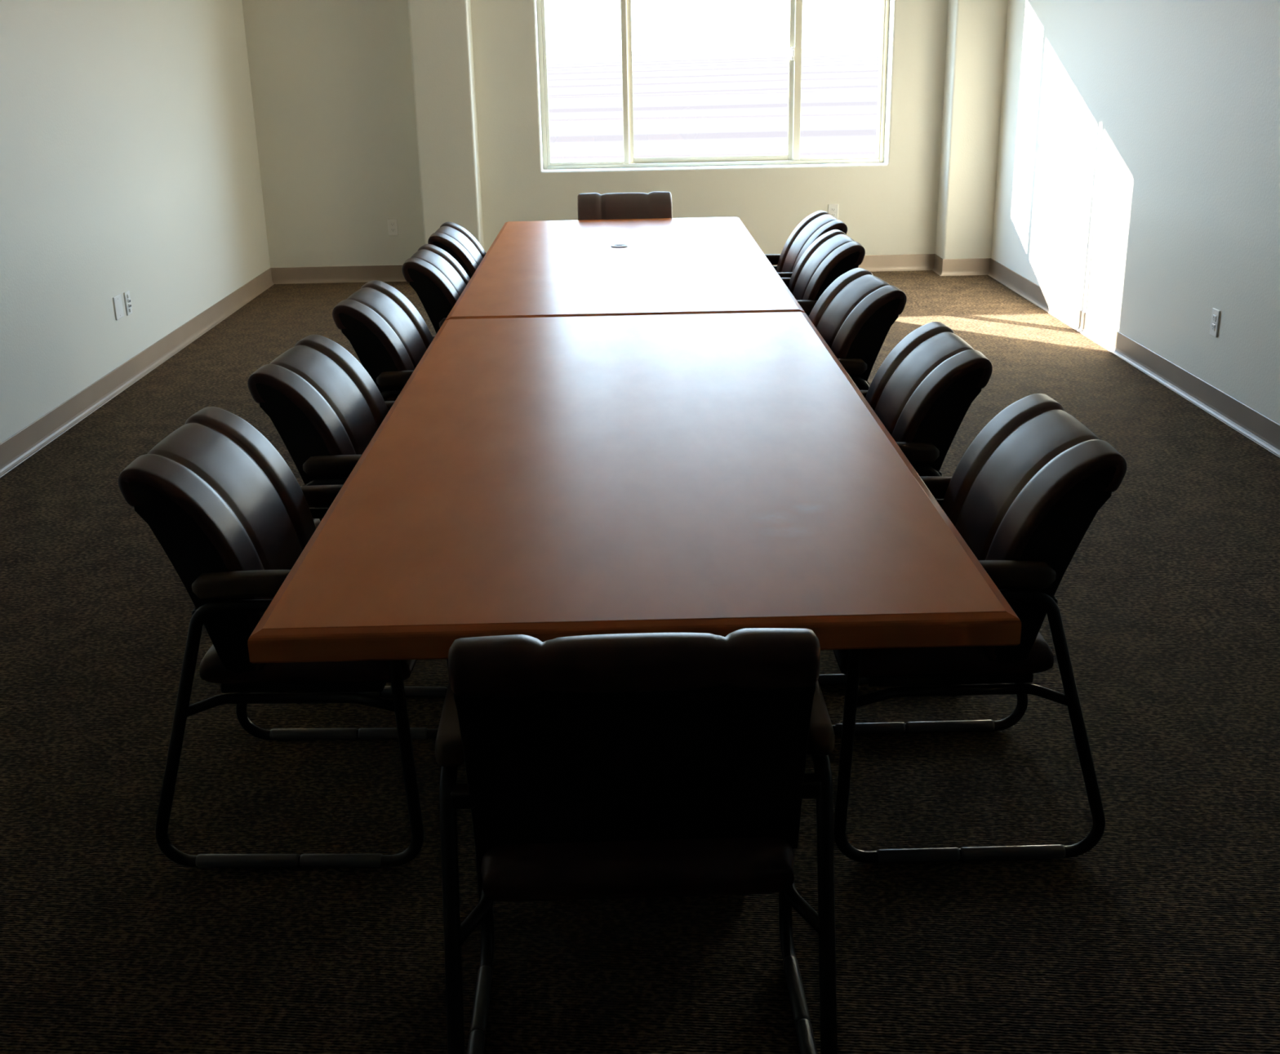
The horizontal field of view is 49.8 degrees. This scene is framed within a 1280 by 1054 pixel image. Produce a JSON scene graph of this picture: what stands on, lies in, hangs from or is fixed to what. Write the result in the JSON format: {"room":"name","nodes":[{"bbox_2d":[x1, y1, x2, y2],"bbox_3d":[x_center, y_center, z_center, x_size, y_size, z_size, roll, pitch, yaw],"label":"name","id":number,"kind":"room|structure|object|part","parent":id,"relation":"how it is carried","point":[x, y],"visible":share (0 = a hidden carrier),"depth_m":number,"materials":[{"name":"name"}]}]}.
{"room":"conference room","nodes":[
{"label":"conference room","id":0,"kind":"room"},
{"bbox_2d":[0,0,270,443],"bbox_3d":[-2.721,-1.294,4.529,0.240,2.740,11.070,-1,19,-1],"label":"wall","id":1,"kind":"structure","parent":0,"point":[129,157],"depth_m":6.88,"materials":[{"name":"white paint"}]},
{"bbox_2d":[112,293,124,319],"bbox_3d":[-2.614,-1.102,6.919,0.008,0.114,0.105,-1,19,-1],"label":"wall plate","id":2,"kind":"object","parent":1,"relation":"attached to","point":[117,304],"visible":1,"depth_m":6.91,"materials":[{"name":"white plastic"}]},
{"bbox_2d":[124,290,132,315],"bbox_3d":[-2.614,-1.145,7.056,0.015,0.118,0.070,-1,19,-1],"label":"wall outlet","id":3,"kind":"object","parent":1,"relation":"attached to","point":[126,295],"visible":1,"depth_m":7.04,"materials":[{"name":"white plastic"}]},
{"bbox_2d":[0,267,274,477],"bbox_3d":[-2.566,-0.065,4.979,0.022,0.114,10.560,-1,19,-1],"label":"baseboard","id":4,"kind":"structure","parent":1,"relation":"attached to","point":[29,440],"depth_m":6.86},
{"bbox_2d":[407,0,484,248],"bbox_3d":[-1.335,-3.038,9.415,0.390,2.740,0.260,-1,19,-1],"label":"wall","id":5,"kind":"structure","parent":0,"point":[441,35],"depth_m":9.37,"materials":[{"name":"white paint"}]},
{"bbox_2d":[241,0,948,267],"bbox_3d":[-0.119,-3.148,9.662,5.140,2.740,0.240,-1,19,-1],"label":"wall","id":6,"kind":"structure","parent":0,"point":[332,85],"depth_m":9.71,"materials":[{"name":"white paint"}]},
{"bbox_2d":[386,218,398,235],"bbox_3d":[-1.766,-2.141,9.855,0.070,0.118,0.010,-1,19,-1],"label":"wall outlet","id":7,"kind":"object","parent":6,"relation":"attached to","point":[393,230],"visible":1,"depth_m":9.85,"materials":[{"name":"white plastic"}]},
{"bbox_2d":[271,253,991,284],"bbox_3d":[-0.091,-1.825,9.851,5.138,0.114,0.282,-1,19,-1],"label":"baseboard","id":8,"kind":"structure","parent":6,"relation":"attached to","point":[947,267],"depth_m":9.96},
{"bbox_2d":[536,0,889,169],"bbox_3d":[0.514,-3.300,9.678,2.443,1.488,0.099,-1,19,-1],"label":"window","id":9,"kind":"structure","parent":6,"relation":"in","point":[793,156],"depth_m":9.80,"materials":[{"name":"beige plastic"}]},
{"bbox_3d":[-0.384,-3.276,9.666,0.587,1.432,0.028,-1,19,-1],"label":"sash","id":10,"kind":"part","parent":9,"relation":"part of","materials":[{"name":"beige plastic"}]},
{"bbox_3d":[0.497,-3.308,9.708,1.189,1.432,0.028,-1,19,-1],"label":"frame","id":11,"kind":"part","parent":9,"relation":"part of","materials":[{"name":"beige plastic"}]},
{"bbox_3d":[1.394,-3.317,9.682,0.622,1.432,0.028,-1,19,-1],"label":"sash","id":12,"kind":"part","parent":9,"relation":"part of","materials":[{"name":"beige plastic"}]},
{"bbox_2d":[827,204,838,219],"bbox_3d":[1.382,-2.249,9.871,0.072,0.118,0.010,-1,19,-1],"label":"wall outlet","id":13,"kind":"object","parent":6,"relation":"attached to","point":[833,210],"visible":0.82,"depth_m":9.86,"materials":[{"name":"white plastic"}]},
{"bbox_2d":[0,270,1279,1053],"bbox_3d":[-0.005,0.008,5.032,5.620,0.150,11.070,-1,19,-1],"label":"floor","id":14,"kind":"structure","parent":0,"point":[1162,936],"depth_m":2.98,"materials":[{"name":"carpet"}]},
{"bbox_2d":[118,406,449,867],"bbox_3d":[-0.721,0.209,2.983,0.556,0.855,0.588,-1,19,2],"label":"chair","id":15,"kind":"object","parent":14,"relation":"on","point":[229,514],"visible":0.81,"depth_m":2.77,"materials":[{"name":"brown leather"}]},
{"bbox_2d":[118,406,315,670],"bbox_3d":[-0.865,0.005,2.916,0.252,0.422,0.494,-1,19,2],"label":"cushion","id":16,"kind":"object","parent":15,"relation":"on","point":[215,494],"depth_m":2.76,"materials":[{"name":"black leather"}]},
{"bbox_3d":[-0.675,0.112,2.660,0.375,0.055,0.045,-1,19,2],"label":"armrest","id":17,"kind":"part","parent":15,"relation":"part of","materials":[{"name":"brown plastic"}]},
{"bbox_3d":[-0.726,0.422,2.764,0.556,0.597,0.025,-1,19,2],"label":"frame","id":18,"kind":"part","parent":15,"relation":"part of","materials":[{"name":"black metal"}]},
{"bbox_3d":[-0.699,0.358,2.768,0.444,0.033,0.062,-1,19,2],"label":"seat rail","id":19,"kind":"part","parent":15,"relation":"part of","materials":[{"name":"black metal"}]},
{"bbox_2d":[199,644,417,684],"bbox_3d":[-0.667,0.210,2.982,0.425,0.090,0.476,-1,19,2],"label":"seat cushion","id":20,"kind":"object","parent":15,"relation":"on","point":[221,664],"depth_m":2.76,"materials":[{"name":"black leather"}]},
{"bbox_3d":[-0.662,-0.069,3.172,0.375,0.055,0.045,-1,19,2],"label":"armrest","id":21,"kind":"part","parent":15,"relation":"part of","materials":[{"name":"brown plastic"}]},
{"bbox_3d":[-0.712,0.238,3.288,0.556,0.597,0.025,-1,19,2],"label":"frame","id":22,"kind":"part","parent":15,"relation":"part of","materials":[{"name":"black metal"}]},
{"bbox_2d":[247,334,447,697],"bbox_3d":[-0.679,-0.054,3.728,0.556,0.855,0.588,0,19,4],"label":"chair","id":23,"kind":"object","parent":14,"relation":"on","point":[324,406],"visible":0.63,"depth_m":3.48,"materials":[{"name":"brown leather"}]},
{"bbox_2d":[313,518,319,528],"bbox_3d":[-0.625,-0.052,3.724,0.425,0.090,0.476,0,19,4],"label":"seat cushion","id":24,"kind":"object","parent":23,"relation":"on","point":[317,521],"depth_m":3.53,"materials":[{"name":"black leather"}]},
{"bbox_2d":[247,334,388,477],"bbox_3d":[-0.822,-0.259,3.666,0.252,0.422,0.494,0,19,4],"label":"cushion","id":25,"kind":"object","parent":23,"relation":"on","point":[321,401],"depth_m":3.50,"materials":[{"name":"black leather"}]},
{"bbox_3d":[-0.645,-0.150,3.403,0.375,0.055,0.045,0,19,4],"label":"armrest","id":26,"kind":"part","parent":23,"relation":"part of","materials":[{"name":"brown plastic"}]},
{"bbox_3d":[-0.695,0.160,3.509,0.556,0.597,0.025,0,19,4],"label":"frame","id":27,"kind":"part","parent":23,"relation":"part of","materials":[{"name":"black metal"}]},
{"bbox_3d":[-0.608,-0.330,3.914,0.375,0.055,0.045,0,19,4],"label":"armrest","id":28,"kind":"part","parent":23,"relation":"part of","materials":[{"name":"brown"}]},
{"bbox_2d":[332,280,435,401],"bbox_3d":[-0.672,-0.362,4.605,0.556,0.855,0.588,0,19,2],"label":"chair","id":29,"kind":"object","parent":14,"relation":"on","point":[389,337],"visible":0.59,"depth_m":4.31,"materials":[{"name":"brown leather"}]},
{"bbox_3d":[-0.680,-0.148,4.386,0.556,0.597,0.025,0,19,3],"label":"frame","id":30,"kind":"part","parent":29,"relation":"part of","materials":[{"name":"black"}]},
{"bbox_3d":[-0.630,-0.459,4.281,0.375,0.055,0.045,0,19,3],"label":"armrest","id":31,"kind":"part","parent":29,"relation":"part of","materials":[{"name":"brown plastic"}]},
{"bbox_2d":[401,244,470,333],"bbox_3d":[-0.609,-0.658,5.445,0.556,0.855,0.588,-1,19,0],"label":"chair","id":32,"kind":"object","parent":14,"relation":"on","point":[438,280],"visible":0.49,"depth_m":5.13,"materials":[{"name":"brown leather"}]},
{"bbox_3d":[-0.557,-0.756,5.123,0.375,0.055,0.045,-1,19,0],"label":"armrest","id":33,"kind":"part","parent":32,"relation":"part of","materials":[{"name":"brown plastic"}]},
{"bbox_2d":[427,222,486,279],"bbox_3d":[-0.620,-0.900,6.134,0.556,0.855,0.588,-1,19,0],"label":"chair","id":34,"kind":"object","parent":14,"relation":"on","point":[451,237],"visible":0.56,"depth_m":5.86,"materials":[{"name":"brown leather"}]},
{"bbox_2d":[577,191,672,220],"bbox_3d":[-0.069,-1.283,7.193,0.588,0.855,0.556,-1,19,-1],"label":"chair","id":35,"kind":"object","parent":14,"relation":"on","point":[653,205],"visible":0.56,"depth_m":7.20,"materials":[{"name":"brown leather"}]},
{"bbox_2d":[247,217,1021,663],"bbox_3d":[-0.043,-0.373,4.770,1.215,0.744,5.275,-1,19,-1],"label":"conference table","id":36,"kind":"object","parent":14,"relation":"on","point":[627,425],"visible":0.87,"depth_m":2.84,"materials":[{"name":"brown wood"}]},
{"bbox_2d":[435,627,837,1053],"bbox_3d":[-0.006,0.470,2.198,0.588,0.855,0.556,-2,19,-1],"label":"chair","id":37,"kind":"object","parent":14,"relation":"on","point":[612,766],"visible":1,"depth_m":2.01,"materials":[{"name":"black leather"}]},
{"bbox_3d":[-0.283,0.273,2.181,0.045,0.055,0.375,-2,19,-1],"label":"armrest","id":38,"kind":"part","parent":37,"relation":"part of","materials":[{"name":"brown plastic"}]},
{"bbox_3d":[-0.281,0.600,2.236,0.025,0.597,0.556,-2,19,-1],"label":"frame","id":39,"kind":"part","parent":37,"relation":"part of","materials":[{"name":"black metal"}]},
{"bbox_3d":[-0.258,0.534,2.242,0.062,0.033,0.444,-2,19,-1],"label":"seat rail","id":40,"kind":"part","parent":37,"relation":"part of","materials":[{"name":"black metal"}]},
{"bbox_2d":[480,835,794,902],"bbox_3d":[-0.007,0.454,2.250,0.476,0.090,0.425,-2,19,-1],"label":"seat cushion","id":41,"kind":"object","parent":37,"relation":"on","point":[513,868],"depth_m":2.05,"materials":[{"name":"black leather"}]},
{"bbox_3d":[0.247,0.521,2.252,0.062,0.033,0.444,-2,19,-1],"label":"seat rail","id":42,"kind":"part","parent":37,"relation":"part of","materials":[{"name":"black metal"}]},
{"bbox_3d":[0.274,0.585,2.246,0.025,0.597,0.556,-2,19,-1],"label":"frame","id":43,"kind":"part","parent":37,"relation":"part of","materials":[{"name":"black metal"}]},
{"bbox_3d":[0.260,0.258,2.191,0.045,0.055,0.375,-2,19,-1],"label":"armrest","id":44,"kind":"part","parent":37,"relation":"part of","materials":[{"name":"brown"}]},
{"bbox_2d":[764,210,847,277],"bbox_3d":[0.623,-0.971,6.267,0.556,0.855,0.588,-2,19,-3],"label":"chair","id":45,"kind":"object","parent":14,"relation":"on","point":[818,223],"visible":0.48,"depth_m":6.16,"materials":[{"name":"brown leather"}]},
{"bbox_3d":[0.547,-1.245,6.455,0.375,0.055,0.045,-2,19,-3],"label":"armrest","id":46,"kind":"part","parent":45,"relation":"part of","materials":[{"name":"brown plastic"}]},
{"bbox_3d":[0.579,-1.066,5.943,0.375,0.055,0.045,-2,19,-3],"label":"armrest","id":47,"kind":"part","parent":45,"relation":"part of","materials":[{"name":"brown"}]},
{"bbox_2d":[781,229,865,316],"bbox_3d":[0.597,-0.746,5.628,0.556,0.855,0.588,-2,19,-2],"label":"chair","id":48,"kind":"object","parent":14,"relation":"on","point":[833,254],"visible":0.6,"depth_m":5.38,"materials":[{"name":"brown leather"}]},
{"bbox_3d":[0.525,-1.021,5.816,0.375,0.055,0.045,-2,19,-2],"label":"armrest","id":49,"kind":"part","parent":48,"relation":"part of","materials":[{"name":"brown plastic"}]},
{"bbox_3d":[0.549,-0.841,5.304,0.375,0.055,0.045,-2,19,-2],"label":"armrest","id":50,"kind":"part","parent":48,"relation":"part of","materials":[{"name":"brown plastic"}]},
{"bbox_2d":[808,267,906,390],"bbox_3d":[0.556,-0.402,4.651,0.556,0.855,0.588,-3,19,-6],"label":"chair","id":51,"kind":"object","parent":14,"relation":"on","point":[855,315],"visible":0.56,"depth_m":4.37,"materials":[{"name":"brown leather"}]},
{"bbox_3d":[0.526,-0.497,4.326,0.375,0.055,0.045,-3,19,-6],"label":"armrest","id":52,"kind":"part","parent":51,"relation":"part of","materials":[{"name":"brown plastic"}]},
{"bbox_3d":[0.589,-0.190,4.434,0.556,0.597,0.025,-3,19,-6],"label":"frame","id":53,"kind":"part","parent":51,"relation":"part of","materials":[{"name":"black"}]},
{"bbox_2d":[817,321,992,684],"bbox_3d":[0.605,-0.086,3.746,0.556,0.855,0.588,-2,19,-1],"label":"chair","id":54,"kind":"object","parent":14,"relation":"on","point":[922,392],"visible":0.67,"depth_m":3.46,"materials":[{"name":"brown leather"}]},
{"bbox_3d":[0.536,-0.360,3.936,0.375,0.055,0.045,-2,19,-1],"label":"armrest","id":55,"kind":"part","parent":54,"relation":"part of","materials":[{"name":"brown"}]},
{"bbox_3d":[0.617,0.128,3.527,0.556,0.597,0.025,-2,19,-1],"label":"frame","id":56,"kind":"part","parent":54,"relation":"part of","materials":[{"name":"black metal"}]},
{"bbox_3d":[0.554,-0.180,3.423,0.375,0.055,0.045,-2,19,-1],"label":"armrest","id":57,"kind":"part","parent":54,"relation":"part of","materials":[{"name":"brown plastic"}]},
{"bbox_2d":[865,321,992,442],"bbox_3d":[0.741,-0.294,3.678,0.252,0.422,0.494,-2,19,-1],"label":"cushion","id":58,"kind":"object","parent":54,"relation":"on","point":[925,388],"depth_m":3.48,"materials":[{"name":"black leather"}]},
{"bbox_2d":[832,393,1126,862],"bbox_3d":[0.660,0.190,2.961,0.556,0.855,0.588,-1,19,-1],"label":"chair","id":59,"kind":"object","parent":14,"relation":"on","point":[1024,495],"visible":0.75,"depth_m":2.75,"materials":[{"name":"brown leather"}]},
{"bbox_3d":[0.657,0.219,3.265,0.556,0.597,0.025,-1,19,-1],"label":"frame","id":60,"kind":"part","parent":59,"relation":"part of","materials":[{"name":"black metal"}]},
{"bbox_3d":[0.595,-0.086,3.151,0.375,0.055,0.045,-1,19,-1],"label":"armrest","id":61,"kind":"part","parent":59,"relation":"part of","materials":[{"name":"brown"}]},
{"bbox_2d":[832,631,1053,677],"bbox_3d":[0.606,0.193,2.961,0.425,0.090,0.476,-1,19,-1],"label":"seat cushion","id":62,"kind":"object","parent":59,"relation":"on","point":[1033,655],"depth_m":2.74,"materials":[{"name":"black leather"}]},
{"bbox_3d":[0.640,0.339,2.746,0.444,0.033,0.062,-1,19,-1],"label":"seat rail","id":63,"kind":"part","parent":59,"relation":"part of","materials":[{"name":"black metal"}]},
{"bbox_3d":[0.668,0.403,2.742,0.556,0.597,0.025,-1,19,-1],"label":"frame","id":64,"kind":"part","parent":59,"relation":"part of","materials":[{"name":"black metal"}]},
{"bbox_3d":[0.606,0.094,2.639,0.375,0.055,0.045,-1,19,-1],"label":"armrest","id":65,"kind":"part","parent":59,"relation":"part of","materials":[{"name":"brown plastic"}]},
{"bbox_2d":[941,393,1126,661],"bbox_3d":[0.796,-0.018,2.891,0.252,0.422,0.494,-1,19,-1],"label":"cushion","id":66,"kind":"object","parent":59,"relation":"on","point":[1031,484],"depth_m":2.73,"materials":[{"name":"black leather"}]},
{"bbox_2d":[935,0,1008,259],"bbox_3d":[2.285,-3.120,9.448,0.338,2.740,0.260,-1,19,-1],"label":"wall","id":67,"kind":"structure","parent":0,"point":[975,40],"depth_m":9.46,"materials":[{"name":"white paint"}]},
{"bbox_2d":[991,0,1279,424],"bbox_3d":[2.657,-1.417,4.578,0.240,2.740,11.070,-1,19,-1],"label":"wall","id":68,"kind":"structure","parent":0,"point":[1138,179],"depth_m":6.72,"materials":[{"name":"white paint"}]},
{"bbox_2d":[987,258,1279,457],"bbox_3d":[2.552,-0.138,4.903,0.022,0.114,10.300,-1,19,-1],"label":"baseboard","id":69,"kind":"structure","parent":68,"relation":"attached to","point":[1255,426],"depth_m":6.77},
{"bbox_2d":[1209,307,1220,337],"bbox_3d":[2.530,-0.900,6.077,0.010,0.118,0.072,-1,19,-1],"label":"wall outlet","id":70,"kind":"object","parent":68,"relation":"attached to","point":[1215,314],"visible":1,"depth_m":6.07,"materials":[{"name":"white plastic"}]},
{"bbox_2d":[1211,323,1215,330],"bbox_3d":[2.527,-0.881,6.083,0.003,0.027,0.033,-1,19,-1],"label":"receptacle","id":71,"kind":"object","parent":70,"relation":"attached to","point":[1213,325],"depth_m":6.08,"materials":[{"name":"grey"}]},
{"bbox_2d":[1212,314,1216,321],"bbox_3d":[2.527,-0.918,6.070,0.003,0.027,0.033,-1,19,-1],"label":"receptacle","id":72,"kind":"object","parent":70,"relation":"attached to","point":[1214,316],"depth_m":6.07,"materials":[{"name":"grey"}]},
{"label":"outside","id":73,"kind":"structure","parent":0,"visible":0},
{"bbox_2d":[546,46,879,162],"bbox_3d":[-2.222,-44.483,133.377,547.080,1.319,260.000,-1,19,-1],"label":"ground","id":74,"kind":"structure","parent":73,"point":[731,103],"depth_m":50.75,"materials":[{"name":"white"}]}
]}

